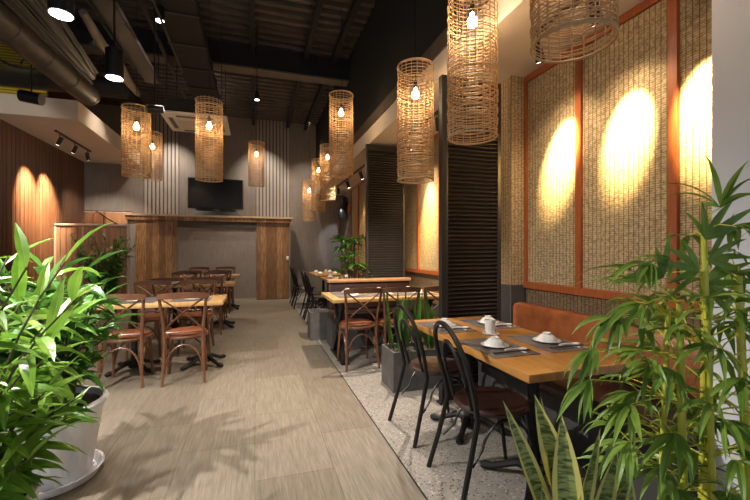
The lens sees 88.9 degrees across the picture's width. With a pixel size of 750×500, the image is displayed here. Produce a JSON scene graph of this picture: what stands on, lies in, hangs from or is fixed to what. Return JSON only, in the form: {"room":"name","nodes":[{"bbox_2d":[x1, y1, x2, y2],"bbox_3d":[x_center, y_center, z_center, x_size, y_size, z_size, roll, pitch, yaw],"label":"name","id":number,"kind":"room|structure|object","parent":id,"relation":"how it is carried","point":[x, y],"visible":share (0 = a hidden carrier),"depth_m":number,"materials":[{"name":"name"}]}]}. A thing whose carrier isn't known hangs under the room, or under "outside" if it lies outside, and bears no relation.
{"room":"restaurant","nodes":[
{"label":"restaurant","id":0,"kind":"room"},
{"bbox_2d":[0,91,105,312],"bbox_3d":[-6.002,-1.250,5.714,0.172,5.100,10.500,0,0,-17],"label":"wall","id":1,"kind":"structure","parent":0,"point":[42,185],"depth_m":7.20,"materials":[{"name":"brown wood"}]},
{"bbox_2d":[138,0,220,101],"bbox_3d":[-2.677,-3.060,5.134,0.690,0.200,9.000,0,0,-17],"label":"duct","id":2,"kind":"object","parent":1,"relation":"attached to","point":[183,23],"visible":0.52,"depth_m":5.55,"materials":[{"name":"metal"}]},
{"bbox_2d":[105,0,123,81],"bbox_3d":[-2.273,-2.225,3.332,0.140,1.459,0.139,0,0,-17],"label":"spotlight","id":3,"kind":"object","parent":2,"relation":"hanging from","point":[114,56],"visible":1,"depth_m":3.29,"materials":[{"name":"black metal"}]},
{"bbox_2d":[145,7,163,112],"bbox_3d":[-2.532,-2.267,4.393,0.187,1.417,0.090,0,0,-42],"label":"track spotlight","id":4,"kind":"object","parent":2,"relation":"hanging from","point":[154,108],"visible":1,"depth_m":4.38,"materials":[{"name":"black metal"}]},
{"bbox_2d":[155,4,164,22],"bbox_3d":[-2.608,-2.876,4.631,0.100,0.199,0.099,0,0,-17],"label":"spotlight","id":5,"kind":"object","parent":2,"relation":"hanging from","point":[161,8],"visible":0.74,"depth_m":4.60,"materials":[{"name":"black metal"}]},
{"bbox_2d":[106,211,131,293],"bbox_3d":[-7.158,-1.250,10.775,2.800,5.100,0.150,0,0,-17],"label":"wall","id":6,"kind":"structure","parent":0,"point":[119,218],"depth_m":10.68,"materials":[{"name":"brown wood"}]},
{"bbox_2d":[0,0,374,124],"bbox_3d":[-3.039,-3.595,4.168,7.100,0.070,12.775,0,0,-17],"label":"ceiling","id":7,"kind":"structure","parent":0,"point":[279,24],"depth_m":6.49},
{"bbox_2d":[0,20,39,70],"bbox_3d":[-3.566,-2.683,3.859,0.524,1.756,0.124,0,0,-17],"label":"loose cable","id":8,"kind":"object","parent":7,"relation":"hanging from","point":[1,60],"visible":0.24,"depth_m":3.81,"materials":[{"name":"black plastic"}]},
{"bbox_2d":[17,11,45,105],"bbox_3d":[-3.786,-2.580,4.209,0.220,1.960,0.130,0,0,-12],"label":"track spotlight","id":9,"kind":"object","parent":7,"relation":"hanging from","point":[26,96],"visible":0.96,"depth_m":4.17,"materials":[{"name":"black plastic"}]},
{"bbox_2d":[0,2,99,105],"bbox_3d":[-2.632,-2.573,2.239,0.228,1.974,4.078,0,0,-15],"label":"duct","id":10,"kind":"object","parent":7,"relation":"hanging from","point":[14,33],"visible":1,"depth_m":3.26,"materials":[{"name":"metal"}]},
{"bbox_2d":[1,0,97,84],"bbox_3d":[-2.459,-1.946,2.555,0.482,0.274,3.553,0,0,-17],"label":"cable bundle","id":11,"kind":"object","parent":10,"relation":"on","point":[55,32],"visible":0.89,"depth_m":3.34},
{"bbox_2d":[47,0,74,20],"bbox_3d":[-2.054,-2.548,2.499,0.140,2.024,0.139,0,0,-17],"label":"spotlight","id":12,"kind":"object","parent":7,"relation":"hanging from","point":[64,10],"visible":1,"depth_m":2.47,"materials":[{"name":"black metal"}]},
{"bbox_2d":[68,14,146,114],"bbox_3d":[-3.889,-3.473,3.705,0.080,0.175,12.400,0,0,-17],"label":"ceiling beam","id":13,"kind":"structure","parent":7,"relation":"attached to","point":[75,23],"depth_m":6.83,"materials":[{"name":"metal"}]},
{"bbox_2d":[79,9,140,95],"bbox_3d":[-3.035,-2.230,4.492,0.138,0.247,1.610,0,0,-16],"label":"pipe","id":14,"kind":"object","parent":7,"relation":"hanging from","point":[93,30],"visible":0.68,"depth_m":4.02,"materials":[{"name":"metal"}]},
{"bbox_2d":[92,0,160,83],"bbox_3d":[-2.321,-2.920,2.992,0.205,1.280,4.700,0,0,-17],"label":"cable tray","id":15,"kind":"object","parent":7,"relation":"hanging from","point":[124,33],"visible":1,"depth_m":4.16,"materials":[{"name":"metal"}]},
{"bbox_2d":[92,0,141,75],"bbox_3d":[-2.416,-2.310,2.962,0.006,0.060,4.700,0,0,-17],"label":"pendant light","id":16,"kind":"object","parent":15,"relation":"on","point":[94,1],"depth_m":4.10,"materials":[{"name":"black metal"}]},
{"bbox_2d":[85,0,182,73],"bbox_3d":[-2.421,-2.650,3.118,0.682,0.132,5.400,0,0,-17],"label":"pipe","id":17,"kind":"object","parent":7,"relation":"hanging from","point":[87,1],"visible":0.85,"depth_m":4.62,"materials":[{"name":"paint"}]},
{"bbox_2d":[121,0,151,178],"bbox_3d":[-3.059,-2.352,4.899,0.338,2.816,0.338,0,0,-6],"label":"lantern","id":18,"kind":"object","parent":7,"relation":"hanging from","point":[135,126],"visible":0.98,"depth_m":4.85,"materials":[{"name":"beige wicker"}]},
{"bbox_2d":[141,130,162,180],"bbox_3d":[-3.971,-2.662,6.802,0.338,2.816,0.338,0,0,-3],"label":"lantern","id":19,"kind":"object","parent":7,"relation":"hanging from","point":[156,136],"visible":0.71,"depth_m":6.78,"materials":[{"name":"beige wicker"}]},
{"bbox_2d":[0,8,348,86],"bbox_3d":[-3.773,-3.355,6.173,6.900,0.410,0.080,0,0,-17],"label":"ceiling beam","id":20,"kind":"structure","parent":7,"relation":"attached to","point":[232,53],"depth_m":6.63,"materials":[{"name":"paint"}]},
{"bbox_2d":[161,23,230,135],"bbox_3d":[-2.844,-2.757,6.150,0.920,1.506,0.920,0,0,-17],"label":"air conditioner","id":21,"kind":"object","parent":7,"relation":"hanging from","point":[179,113],"visible":0.68,"depth_m":5.84,"materials":[{"name":"plastic"}]},
{"bbox_2d":[179,119,215,130],"bbox_3d":[-2.844,-2.007,6.150,0.480,0.006,0.480,0,0,-17],"label":"grille","id":22,"kind":"object","parent":21,"relation":"attached to","point":[184,123],"depth_m":6.10,"materials":[{"name":"plastic"}]},
{"bbox_2d":[195,0,222,181],"bbox_3d":[-2.125,-2.302,4.898,0.338,2.816,0.338,0,0,19],"label":"lantern","id":23,"kind":"object","parent":7,"relation":"hanging from","point":[209,125],"visible":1,"depth_m":4.85,"materials":[{"name":"beige wicker"}]},
{"bbox_2d":[249,0,254,125],"bbox_3d":[-1.447,-3.473,4.472,0.080,0.175,12.400,0,0,-17],"label":"ceiling beam","id":24,"kind":"structure","parent":7,"relation":"attached to","point":[251,2],"depth_m":6.26,"materials":[{"name":"paint"}]},
{"bbox_2d":[248,80,264,186],"bbox_3d":[-2.513,-2.762,8.099,0.338,2.816,0.338,0,0,37],"label":"lantern","id":25,"kind":"object","parent":7,"relation":"hanging from","point":[251,182],"visible":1,"depth_m":8.03,"materials":[{"name":"beige wicker"}]},
{"bbox_2d":[286,0,324,127],"bbox_3d":[-0.588,-3.473,4.742,0.080,0.175,12.400,0,0,-17],"label":"ceiling beam","id":26,"kind":"structure","parent":7,"relation":"attached to","point":[319,5],"depth_m":6.33,"materials":[{"name":"paint"}]},
{"bbox_2d":[302,180,315,221],"bbox_3d":[-1.673,-2.147,9.695,0.338,2.826,0.338,0,0,38],"label":"lantern","id":27,"kind":"object","parent":7,"relation":"hanging from","point":[312,214],"visible":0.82,"depth_m":9.57,"materials":[{"name":"beige wicker"}]},
{"bbox_2d":[311,102,325,211],"bbox_3d":[-1.333,-2.312,9.015,0.338,2.816,0.338,0,0,-34],"label":"lantern","id":28,"kind":"object","parent":7,"relation":"hanging from","point":[316,201],"visible":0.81,"depth_m":8.99,"materials":[{"name":"beige wicker"}]},
{"bbox_2d":[320,85,334,200],"bbox_3d":[-1.005,-2.462,8.101,0.338,2.816,0.338,0,0,-41],"label":"lantern","id":29,"kind":"object","parent":7,"relation":"hanging from","point":[330,185],"visible":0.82,"depth_m":8.02,"materials":[{"name":"beige wicker"}]},
{"bbox_2d":[304,0,361,129],"bbox_3d":[-0.121,-3.473,4.889,0.080,0.175,12.400,0,0,-17],"label":"ceiling beam","id":30,"kind":"structure","parent":7,"relation":"attached to","point":[355,5],"depth_m":6.38,"materials":[{"name":"paint"}]},
{"bbox_2d":[397,0,434,183],"bbox_3d":[0.362,-2.087,3.405,0.338,2.946,0.338,0,0,7],"label":"lantern","id":31,"kind":"object","parent":7,"relation":"hanging from","point":[414,93],"visible":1,"depth_m":3.31,"materials":[{"name":"beige wicker"}]},
{"bbox_2d":[447,0,498,144],"bbox_3d":[0.650,-2.152,2.552,0.338,2.816,0.338,0,0,-39],"label":"lantern","id":32,"kind":"object","parent":7,"relation":"hanging from","point":[473,20],"visible":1,"depth_m":2.48,"materials":[{"name":"wicker"}]},
{"bbox_2d":[529,0,618,63],"bbox_3d":[0.828,-2.267,1.602,0.338,2.816,0.338,0,0,-4],"label":"lantern","id":33,"kind":"object","parent":7,"relation":"hanging from","point":[549,30],"visible":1,"depth_m":1.63,"materials":[{"name":"beige wicker"}]},
{"bbox_2d":[84,104,340,292],"bbox_3d":[-3.981,-1.250,10.253,6.950,5.100,0.150,0,0,-17],"label":"wall","id":34,"kind":"structure","parent":0,"point":[105,188],"depth_m":10.29,"materials":[{"name":"grey paint"}]},
{"bbox_2d":[144,113,178,214],"bbox_3d":[-5.416,-1.130,9.699,0.771,4.860,0.023,0,0,-17],"label":"trim","id":35,"kind":"structure","parent":34,"relation":"attached to","point":[153,114],"depth_m":9.71,"materials":[{"name":"grey wood"}]},
{"bbox_2d":[256,119,289,216],"bbox_3d":[-2.807,-1.130,10.519,0.879,4.860,0.023,0,0,-17],"label":"trim","id":36,"kind":"structure","parent":34,"relation":"attached to","point":[264,121],"depth_m":10.52,"materials":[{"name":"grey wood"}]},
{"bbox_2d":[0,296,601,499],"bbox_3d":[-2.592,1.340,4.165,7.950,0.080,15.500,0,0,-17],"label":"floor","id":37,"kind":"structure","parent":0,"point":[278,420],"depth_m":2.75,"materials":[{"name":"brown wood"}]},
{"bbox_2d":[0,221,115,499],"bbox_3d":[-1.454,0.564,1.270,1.060,1.472,1.294,0,0,-17],"label":"foliage","id":38,"kind":"object","parent":37,"relation":"on","point":[17,479],"visible":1,"depth_m":1.36,"materials":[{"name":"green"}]},
{"bbox_2d":[23,478,41,499],"bbox_3d":[-1.471,1.081,1.278,0.536,0.402,0.536,0,0,-17],"label":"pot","id":39,"kind":"object","parent":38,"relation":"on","point":[38,488],"depth_m":1.41,"materials":[{"name":"white ceramic"}]},
{"bbox_2d":[0,250,145,499],"bbox_3d":[-1.860,0.642,2.152,0.913,1.316,0.751,0,0,-1],"label":"potted palm","id":40,"kind":"object","parent":37,"relation":"on","point":[81,467],"visible":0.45,"depth_m":2.14,"materials":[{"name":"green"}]},
{"bbox_2d":[0,385,108,492],"bbox_3d":[-1.835,1.071,2.170,0.536,0.422,0.536,0,0,-17],"label":"pot","id":41,"kind":"object","parent":40,"relation":"on","point":[81,467],"depth_m":2.11,"materials":[{"name":"white ceramic"}]},
{"bbox_2d":[54,223,129,310],"bbox_3d":[-5.942,0.375,8.054,1.350,1.850,0.070,0,0,-17],"label":"wall","id":42,"kind":"structure","parent":37,"relation":"on","point":[63,245],"depth_m":8.02,"materials":[{"name":"brown wood"}]},
{"bbox_2d":[70,233,137,318],"bbox_3d":[-5.178,0.473,7.329,1.103,1.654,0.973,0,0,-30],"label":"potted shrub","id":43,"kind":"object","parent":37,"relation":"on","point":[111,263],"visible":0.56,"depth_m":7.29,"materials":[{"name":"green plant"}]},
{"bbox_2d":[93,309,116,315],"bbox_3d":[-5.186,1.091,7.333,0.496,0.382,0.496,0,0,-17],"label":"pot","id":44,"kind":"object","parent":43,"relation":"on","point":[115,310],"depth_m":7.22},
{"bbox_2d":[93,294,153,387],"bbox_3d":[-2.426,0.852,3.718,0.444,0.900,0.523,0,0,-17],"label":"chair","id":45,"kind":"object","parent":37,"relation":"on","point":[132,335],"visible":0.71,"depth_m":3.62,"materials":[{"name":"red wood"}]},
{"bbox_2d":[125,280,171,359],"bbox_3d":[-2.856,0.852,4.821,0.444,0.900,0.523,0,0,-17],"label":"chair","id":46,"kind":"object","parent":37,"relation":"on","point":[149,317],"visible":0.45,"depth_m":4.85,"materials":[{"name":"red wood"}]},
{"bbox_2d":[97,294,226,376],"bbox_3d":[-2.308,0.924,4.243,1.200,0.748,0.640,0,0,-17],"label":"dining table","id":47,"kind":"object","parent":37,"relation":"on","point":[131,363],"visible":0.64,"depth_m":4.12,"materials":[{"name":"brown wood"}]},
{"bbox_2d":[151,278,186,338],"bbox_3d":[-3.101,0.852,5.802,0.444,0.900,0.523,0,0,-17],"label":"chair","id":48,"kind":"object","parent":37,"relation":"on","point":[163,279],"visible":0.21,"depth_m":5.60,"materials":[{"name":"red wood"}]},
{"bbox_2d":[156,292,208,387],"bbox_3d":[-1.909,0.852,3.849,0.444,0.900,0.523,0,0,-20],"label":"chair","id":49,"kind":"object","parent":37,"relation":"on","point":[189,332],"visible":1,"depth_m":3.71,"materials":[{"name":"red wood"}]},
{"bbox_2d":[168,271,197,323],"bbox_3d":[-3.481,0.852,6.910,0.444,0.900,0.523,0,0,-17],"label":"chair","id":50,"kind":"object","parent":37,"relation":"on","point":[183,272],"visible":0.23,"depth_m":7.09,"materials":[{"name":"red wood"}]},
{"bbox_2d":[177,270,202,314],"bbox_3d":[-3.750,0.852,7.799,0.444,0.900,0.523,0,0,-17],"label":"chair","id":51,"kind":"object","parent":37,"relation":"on","point":[199,272],"visible":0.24,"depth_m":7.63,"materials":[{"name":"red wood"}]},
{"bbox_2d":[151,281,235,327],"bbox_3d":[-2.970,0.924,6.352,1.200,0.748,0.640,0,0,-17],"label":"dining table","id":52,"kind":"object","parent":37,"relation":"on","point":[174,324],"visible":0.54,"depth_m":6.22,"materials":[{"name":"wood"}]},
{"bbox_2d":[177,280,216,356],"bbox_3d":[-2.310,0.852,4.951,0.444,0.900,0.523,0,0,-17],"label":"chair","id":53,"kind":"object","parent":37,"relation":"on","point":[197,315],"visible":0.62,"depth_m":5.02,"materials":[{"name":"red wood"}]},
{"bbox_2d":[191,277,223,334],"bbox_3d":[-2.580,0.852,5.944,0.444,0.900,0.523,0,0,-17],"label":"chair","id":54,"kind":"object","parent":37,"relation":"on","point":[220,319],"visible":0.44,"depth_m":5.82,"materials":[{"name":"red wood"}]},
{"bbox_2d":[123,213,292,300],"bbox_3d":[-4.106,0.217,9.768,3.920,2.165,0.460,0,0,-17],"label":"wall","id":55,"kind":"structure","parent":37,"relation":"on","point":[258,248],"depth_m":9.66,"materials":[{"name":"brown wood"}]},
{"bbox_2d":[188,177,242,215],"bbox_3d":[-4.070,-1.350,9.785,1.320,0.970,0.210,0,0,-17],"label":"television","id":56,"kind":"object","parent":55,"relation":"on","point":[227,194],"visible":0.94,"depth_m":9.75,"materials":[{"name":"black plastic"}]},
{"bbox_2d":[180,274,239,310],"bbox_3d":[-3.599,0.924,8.355,1.200,0.748,0.640,0,0,-17],"label":"dining table","id":57,"kind":"object","parent":37,"relation":"on","point":[232,275],"visible":0.3,"depth_m":8.23,"materials":[{"name":"wood"}]},
{"bbox_2d":[204,271,228,319],"bbox_3d":[-2.950,0.852,7.056,0.444,0.900,0.523,0,0,-17],"label":"chair","id":58,"kind":"object","parent":37,"relation":"on","point":[209,272],"visible":0.33,"depth_m":7.23,"materials":[{"name":"red wood"}]},
{"bbox_2d":[208,270,231,312],"bbox_3d":[-3.209,0.852,7.948,0.444,0.900,0.523,0,0,-17],"label":"chair","id":59,"kind":"object","parent":37,"relation":"on","point":[229,290],"visible":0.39,"depth_m":7.83,"materials":[{"name":"red wood"}]},
{"bbox_2d":[216,266,234,303],"bbox_3d":[-3.561,0.852,9.065,0.444,0.900,0.523,0,0,-17],"label":"chair","id":60,"kind":"object","parent":37,"relation":"on","point":[225,267],"visible":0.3,"depth_m":9.24,"materials":[{"name":"red wood"}]},
{"bbox_2d":[289,266,311,305],"bbox_3d":[-1.782,0.845,9.188,0.525,0.918,0.459,0,0,-17],"label":"bentwood chair","id":61,"kind":"object","parent":37,"relation":"on","point":[290,266],"visible":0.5,"depth_m":9.19,"materials":[{"name":"black metal"}]},
{"bbox_2d":[291,267,315,308],"bbox_3d":[-1.614,0.845,8.654,0.525,0.918,0.459,0,0,-17],"label":"bentwood chair","id":62,"kind":"object","parent":37,"relation":"on","point":[298,287],"visible":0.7,"depth_m":8.56,"materials":[{"name":"black metal"}]},
{"bbox_2d":[300,270,326,317],"bbox_3d":[-1.200,0.845,7.537,0.525,0.918,0.459,0,0,-17],"label":"bentwood chair","id":63,"kind":"object","parent":37,"relation":"on","point":[302,273],"visible":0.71,"depth_m":7.45,"materials":[{"name":"black metal"}]},
{"bbox_2d":[303,271,327,323],"bbox_3d":[-1.021,0.845,6.964,0.525,0.918,0.459,0,0,-17],"label":"bentwood chair","id":64,"kind":"object","parent":37,"relation":"on","point":[311,295],"visible":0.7,"depth_m":6.85,"materials":[{"name":"black metal"}]},
{"bbox_2d":[308,272,340,307],"bbox_3d":[-1.171,0.924,9.066,0.660,0.748,1.300,0,0,-17],"label":"dining table","id":65,"kind":"object","parent":37,"relation":"on","point":[310,273],"visible":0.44,"depth_m":8.86,"materials":[{"name":"brown wood"}]},
{"bbox_2d":[308,234,372,340],"bbox_3d":[-0.439,0.530,5.757,1.110,1.539,0.872,0,0,-38],"label":"planter box","id":66,"kind":"object","parent":37,"relation":"on","point":[317,318],"visible":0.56,"depth_m":5.61,"materials":[{"name":"concrete"}]},
{"bbox_2d":[337,288,382,371],"bbox_3d":[-0.188,0.852,4.306,0.444,0.900,0.523,0,0,-19],"label":"chair","id":67,"kind":"object","parent":37,"relation":"on","point":[347,324],"visible":1,"depth_m":4.18,"materials":[{"name":"red wood"}]},
{"bbox_2d":[293,305,427,499],"bbox_3d":[-0.368,1.339,4.025,0.010,0.081,13.900,0,0,-17],"label":"trim","id":68,"kind":"structure","parent":37,"relation":"in","point":[419,488],"depth_m":2.69,"materials":[{"name":"metal"}]},
{"bbox_2d":[326,277,416,347],"bbox_3d":[-0.030,0.855,5.383,1.250,0.890,0.450,0,0,-17],"label":"upholstered bench","id":69,"kind":"object","parent":37,"relation":"on","point":[334,285],"visible":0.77,"depth_m":5.33,"materials":[{"name":"brown wood"}]},
{"bbox_2d":[329,307,416,322],"bbox_3d":[-0.013,0.900,5.331,1.230,0.120,0.340,0,0,-17],"label":"seat cushion","id":70,"kind":"object","parent":69,"relation":"on","point":[362,313],"depth_m":5.18,"materials":[{"name":"brown leather"}]},
{"bbox_2d":[321,289,438,365],"bbox_3d":[0.086,0.930,4.796,1.400,0.760,0.780,0,0,-17],"label":"dining table","id":71,"kind":"object","parent":37,"relation":"on","point":[335,300],"visible":0.5,"depth_m":4.50,"materials":[{"name":"brown wood"}]},
{"bbox_2d":[365,144,404,308],"bbox_3d":[0.155,-0.130,5.730,0.610,2.860,0.060,0,0,-17],"label":"screen","id":72,"kind":"object","parent":37,"relation":"on","point":[384,196],"visible":0.71,"depth_m":5.72,"materials":[{"name":"black wood"}]},
{"bbox_2d":[375,287,420,357],"bbox_3d":[0.244,0.852,4.421,0.444,0.900,0.523,0,0,-15],"label":"chair","id":73,"kind":"object","parent":37,"relation":"on","point":[382,322],"visible":0.38,"depth_m":4.23,"materials":[{"name":"red wood"}]},
{"bbox_2d":[382,286,438,392],"bbox_3d":[0.471,0.804,3.743,0.765,0.992,0.340,0,0,-17],"label":"planter box","id":74,"kind":"object","parent":37,"relation":"on","point":[392,363],"visible":0.43,"depth_m":3.63,"materials":[{"name":"concrete"}]},
{"bbox_2d":[422,286,438,340],"bbox_3d":[0.695,0.852,4.562,0.444,0.900,0.523,0,0,-17],"label":"chair","id":75,"kind":"object","parent":37,"relation":"on","point":[430,288],"visible":0.09,"depth_m":4.30,"materials":[{"name":"red wood"}]},
{"bbox_2d":[388,304,473,447],"bbox_3d":[0.413,0.845,2.800,0.525,0.918,0.459,0,0,-20],"label":"bentwood chair","id":76,"kind":"object","parent":37,"relation":"on","point":[426,365],"visible":0.85,"depth_m":2.71,"materials":[{"name":"black metal"}]},
{"bbox_2d":[436,74,446,404],"bbox_3d":[0.570,-0.090,3.242,0.071,2.780,0.075,0,0,-17],"label":"post","id":77,"kind":"object","parent":37,"relation":"on","point":[443,78],"visible":0.82,"depth_m":3.23,"materials":[{"name":"metal"}]},
{"bbox_2d":[447,77,500,400],"bbox_3d":[0.860,-0.100,3.394,0.565,2.800,0.060,0,0,-17],"label":"screen","id":78,"kind":"object","parent":37,"relation":"on","point":[473,171],"visible":0.48,"depth_m":3.39,"materials":[{"name":"black wood"}]},
{"bbox_2d":[426,320,539,499],"bbox_3d":[0.609,0.845,2.144,0.525,0.918,0.459,0,0,-13],"label":"bentwood chair","id":79,"kind":"object","parent":37,"relation":"on","point":[484,401],"visible":0.98,"depth_m":2.05,"materials":[{"name":"black metal"}]},
{"bbox_2d":[409,316,629,499],"bbox_3d":[0.782,0.924,2.431,0.650,0.748,1.370,0,0,-17],"label":"dining table","id":80,"kind":"object","parent":37,"relation":"on","point":[546,366],"visible":0.5,"depth_m":2.11,"materials":[{"name":"brown wood"}]},
{"bbox_2d":[416,321,476,333],"bbox_3d":[0.503,0.548,2.736,0.280,0.004,0.400,0,0,-17],"label":"placemat","id":81,"kind":"object","parent":80,"relation":"on","point":[430,324],"visible":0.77,"depth_m":2.69,"materials":[{"name":"grey fabric"}]},
{"bbox_2d":[459,318,521,329],"bbox_3d":[0.846,0.548,2.844,0.280,0.004,0.400,0,0,-17],"label":"placemat","id":82,"kind":"object","parent":80,"relation":"on","point":[474,322],"visible":0.58,"depth_m":2.80,"materials":[{"name":"grey fabric"}]},
{"bbox_2d":[482,331,499,334],"bbox_3d":[0.760,0.546,2.503,0.110,0.008,0.109,0,0,-17],"label":"saucer","id":83,"kind":"object","parent":80,"relation":"on","point":[484,332],"visible":0.81,"depth_m":2.48,"materials":[{"name":"white ceramic"}]},
{"bbox_2d":[484,319,495,332],"bbox_3d":[0.757,0.500,2.512,0.074,0.085,0.074,0,0,-17],"label":"tea cup","id":84,"kind":"object","parent":83,"relation":"on","point":[490,324],"visible":1,"depth_m":2.48,"materials":[{"name":"white ceramic"}]},
{"bbox_2d":[459,338,540,358],"bbox_3d":[0.683,0.548,2.164,0.280,0.004,0.400,0,0,-17],"label":"placemat","id":85,"kind":"object","parent":80,"relation":"on","point":[475,344],"visible":0.56,"depth_m":2.10,"materials":[{"name":"grey fabric"}]},
{"bbox_2d":[481,341,508,347],"bbox_3d":[0.678,0.539,2.163,0.156,0.013,0.155,0,0,-17],"label":"plate","id":86,"kind":"object","parent":85,"relation":"on","point":[482,343],"visible":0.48,"depth_m":2.13,"materials":[{"name":"white ceramic"}]},
{"bbox_2d":[484,336,505,346],"bbox_3d":[0.678,0.513,2.163,0.124,0.047,0.123,0,0,-17],"label":"bowl","id":87,"kind":"object","parent":86,"relation":"on","point":[493,341],"visible":0.99,"depth_m":2.13,"materials":[{"name":"white ceramic"}]},
{"bbox_2d":[507,334,591,352],"bbox_3d":[1.026,0.548,2.272,0.280,0.004,0.400,0,0,-17],"label":"placemat","id":88,"kind":"object","parent":80,"relation":"on","point":[528,339],"visible":0.56,"depth_m":2.21,"materials":[{"name":"grey fabric"}]},
{"bbox_2d":[533,337,560,342],"bbox_3d":[1.022,0.539,2.271,0.156,0.013,0.155,0,0,-17],"label":"plate","id":89,"kind":"object","parent":88,"relation":"on","point":[534,338],"visible":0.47,"depth_m":2.23,"materials":[{"name":"white ceramic"}]},
{"bbox_2d":[536,332,557,342],"bbox_3d":[1.022,0.513,2.271,0.124,0.047,0.123,0,0,-17],"label":"bowl","id":90,"kind":"object","parent":89,"relation":"on","point":[544,336],"visible":0.99,"depth_m":2.24,"materials":[{"name":"white ceramic"}]},
{"bbox_2d":[503,394,635,499],"bbox_3d":[0.563,0.864,1.110,0.500,0.872,0.340,0,0,-17],"label":"snake plant","id":91,"kind":"object","parent":37,"relation":"on","point":[558,456],"visible":0.88,"depth_m":1.14,"materials":[{"name":"plant"}]},
{"bbox_2d":[476,302,700,499],"bbox_3d":[1.359,0.885,2.639,0.534,0.830,1.640,0,0,-17],"label":"upholstered bench","id":92,"kind":"object","parent":37,"relation":"on","point":[533,317],"visible":0.17,"depth_m":2.37,"materials":[{"name":"orange leather"}]},
{"bbox_2d":[476,358,699,447],"bbox_3d":[1.302,0.900,2.620,0.414,0.120,1.640,0,0,-17],"label":"seat cushion","id":93,"kind":"object","parent":92,"relation":"on","point":[556,390],"depth_m":2.28,"materials":[{"name":"brown leather"}]},
{"bbox_2d":[556,154,749,499],"bbox_3d":[1.050,0.516,1.226,0.726,1.568,0.868,0,0,36],"label":"bamboo plant","id":94,"kind":"object","parent":37,"relation":"on","point":[671,444],"visible":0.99,"depth_m":1.10,"materials":[{"name":"plant"}]},
{"bbox_2d":[316,0,467,177],"bbox_3d":[0.920,-2.885,4.429,1.090,1.830,13.900,0,0,-17],"label":"wall","id":95,"kind":"structure","parent":0,"point":[387,38],"depth_m":5.21,"materials":[{"name":"paint"}]},
{"bbox_2d":[315,0,488,185],"bbox_3d":[0.898,-1.895,4.423,1.135,0.150,13.900,0,0,-17],"label":"trim","id":96,"kind":"structure","parent":95,"relation":"attached to","point":[440,43],"depth_m":4.05,"materials":[{"name":"black metal"}]},
{"bbox_2d":[316,0,643,194],"bbox_3d":[0.907,-1.706,4.425,1.116,0.227,13.900,0,0,-17],"label":"ceiling","id":97,"kind":"structure","parent":0,"point":[514,22],"depth_m":3.28,"materials":[{"name":"beige paint"}]},
{"bbox_2d":[341,189,655,394],"bbox_3d":[0.627,-0.200,6.575,0.362,3.000,9.630,0,0,-17],"label":"wall","id":98,"kind":"structure","parent":0,"point":[345,223],"depth_m":10.23,"materials":[{"name":"grey paint"}]},
{"bbox_2d":[338,196,347,218],"bbox_3d":[-0.851,-1.140,10.298,0.270,0.620,0.240,0,0,-17],"label":"wall speaker","id":99,"kind":"object","parent":98,"relation":"attached to","point":[342,211],"visible":0.97,"depth_m":10.19,"materials":[{"name":"black plastic"}]},
{"bbox_2d":[351,132,438,304],"bbox_3d":[0.345,-0.420,6.835,0.045,2.340,6.385,0,0,-17],"label":"panelling","id":100,"kind":"object","parent":98,"relation":"attached to","point":[421,200],"visible":0.21,"depth_m":5.82,"materials":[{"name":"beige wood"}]},
{"bbox_2d":[523,0,711,334],"bbox_3d":[1.636,-0.420,2.725,0.045,2.340,1.670,0,0,-17],"label":"panelling","id":101,"kind":"object","parent":98,"relation":"attached to","point":[604,131],"visible":0.72,"depth_m":2.62,"materials":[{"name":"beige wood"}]},
{"bbox_2d":[499,75,523,284],"bbox_3d":[1.282,-0.636,3.636,0.174,1.913,0.270,0,0,-17],"label":"wall panel","id":102,"kind":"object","parent":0,"point":[512,87],"depth_m":3.51,"materials":[{"name":"beige wicker"}]},
{"bbox_2d":[501,284,525,324],"bbox_3d":[1.282,0.810,3.636,0.174,0.980,0.270,0,0,-17],"label":"wall pillar","id":103,"kind":"structure","parent":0,"point":[510,294],"depth_m":3.52,"materials":[{"name":"grey paint"}]},
{"bbox_2d":[712,0,749,492],"bbox_3d":[2.213,-0.146,1.046,0.650,2.893,1.870,0,0,-17],"label":"wall","id":104,"kind":"structure","parent":0,"point":[730,18],"depth_m":1.77,"materials":[{"name":"white paint"}]},
{"bbox_3d":[-2.583,-3.850,4.220,8.000,0.100,15.600,0,0,-17],"label":"ceiling","id":105,"kind":"structure","parent":0,"visible":0},
{"bbox_2d":[329,90,353,177],"bbox_3d":[-0.460,-2.412,5.201,0.338,2.816,0.338,0,0,-11],"label":"lantern","id":106,"kind":"object","parent":105,"relation":"hanging from","point":[341,113],"visible":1,"depth_m":5.13,"materials":[{"name":"beige wicker"}]},
{"bbox_3d":[-5.269,-2.910,3.261,0.300,1.580,5.380,0,0,-17],"label":"wall","id":107,"kind":"structure","parent":0,"visible":0},
{"bbox_2d":[0,65,128,98],"bbox_3d":[-4.957,-2.620,5.937,1.900,0.300,0.300,0,0,-17],"label":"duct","id":108,"kind":"object","parent":107,"relation":"attached to","point":[10,76],"visible":0.52,"depth_m":5.80,"materials":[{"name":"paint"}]},
{"bbox_2d":[0,93,139,164],"bbox_3d":[-5.935,-2.275,7.716,1.200,0.310,3.520,0,0,-17],"label":"soffit","id":109,"kind":"object","parent":107,"relation":"attached to","point":[71,118],"depth_m":6.69,"materials":[{"name":"beige paint"}]},
{"bbox_2d":[0,42,47,97],"bbox_3d":[-5.627,-2.915,6.067,0.700,0.930,0.050,0,0,-17],"label":"screen","id":110,"kind":"object","parent":109,"relation":"on","point":[8,55],"visible":0.22,"depth_m":6.01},
{"bbox_2d":[54,130,90,151],"bbox_3d":[-5.848,-2.100,7.439,0.034,0.030,1.500,0,0,-17],"label":"track","id":111,"kind":"object","parent":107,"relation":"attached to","point":[56,131],"visible":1,"depth_m":7.29,"materials":[{"name":"black metal"}]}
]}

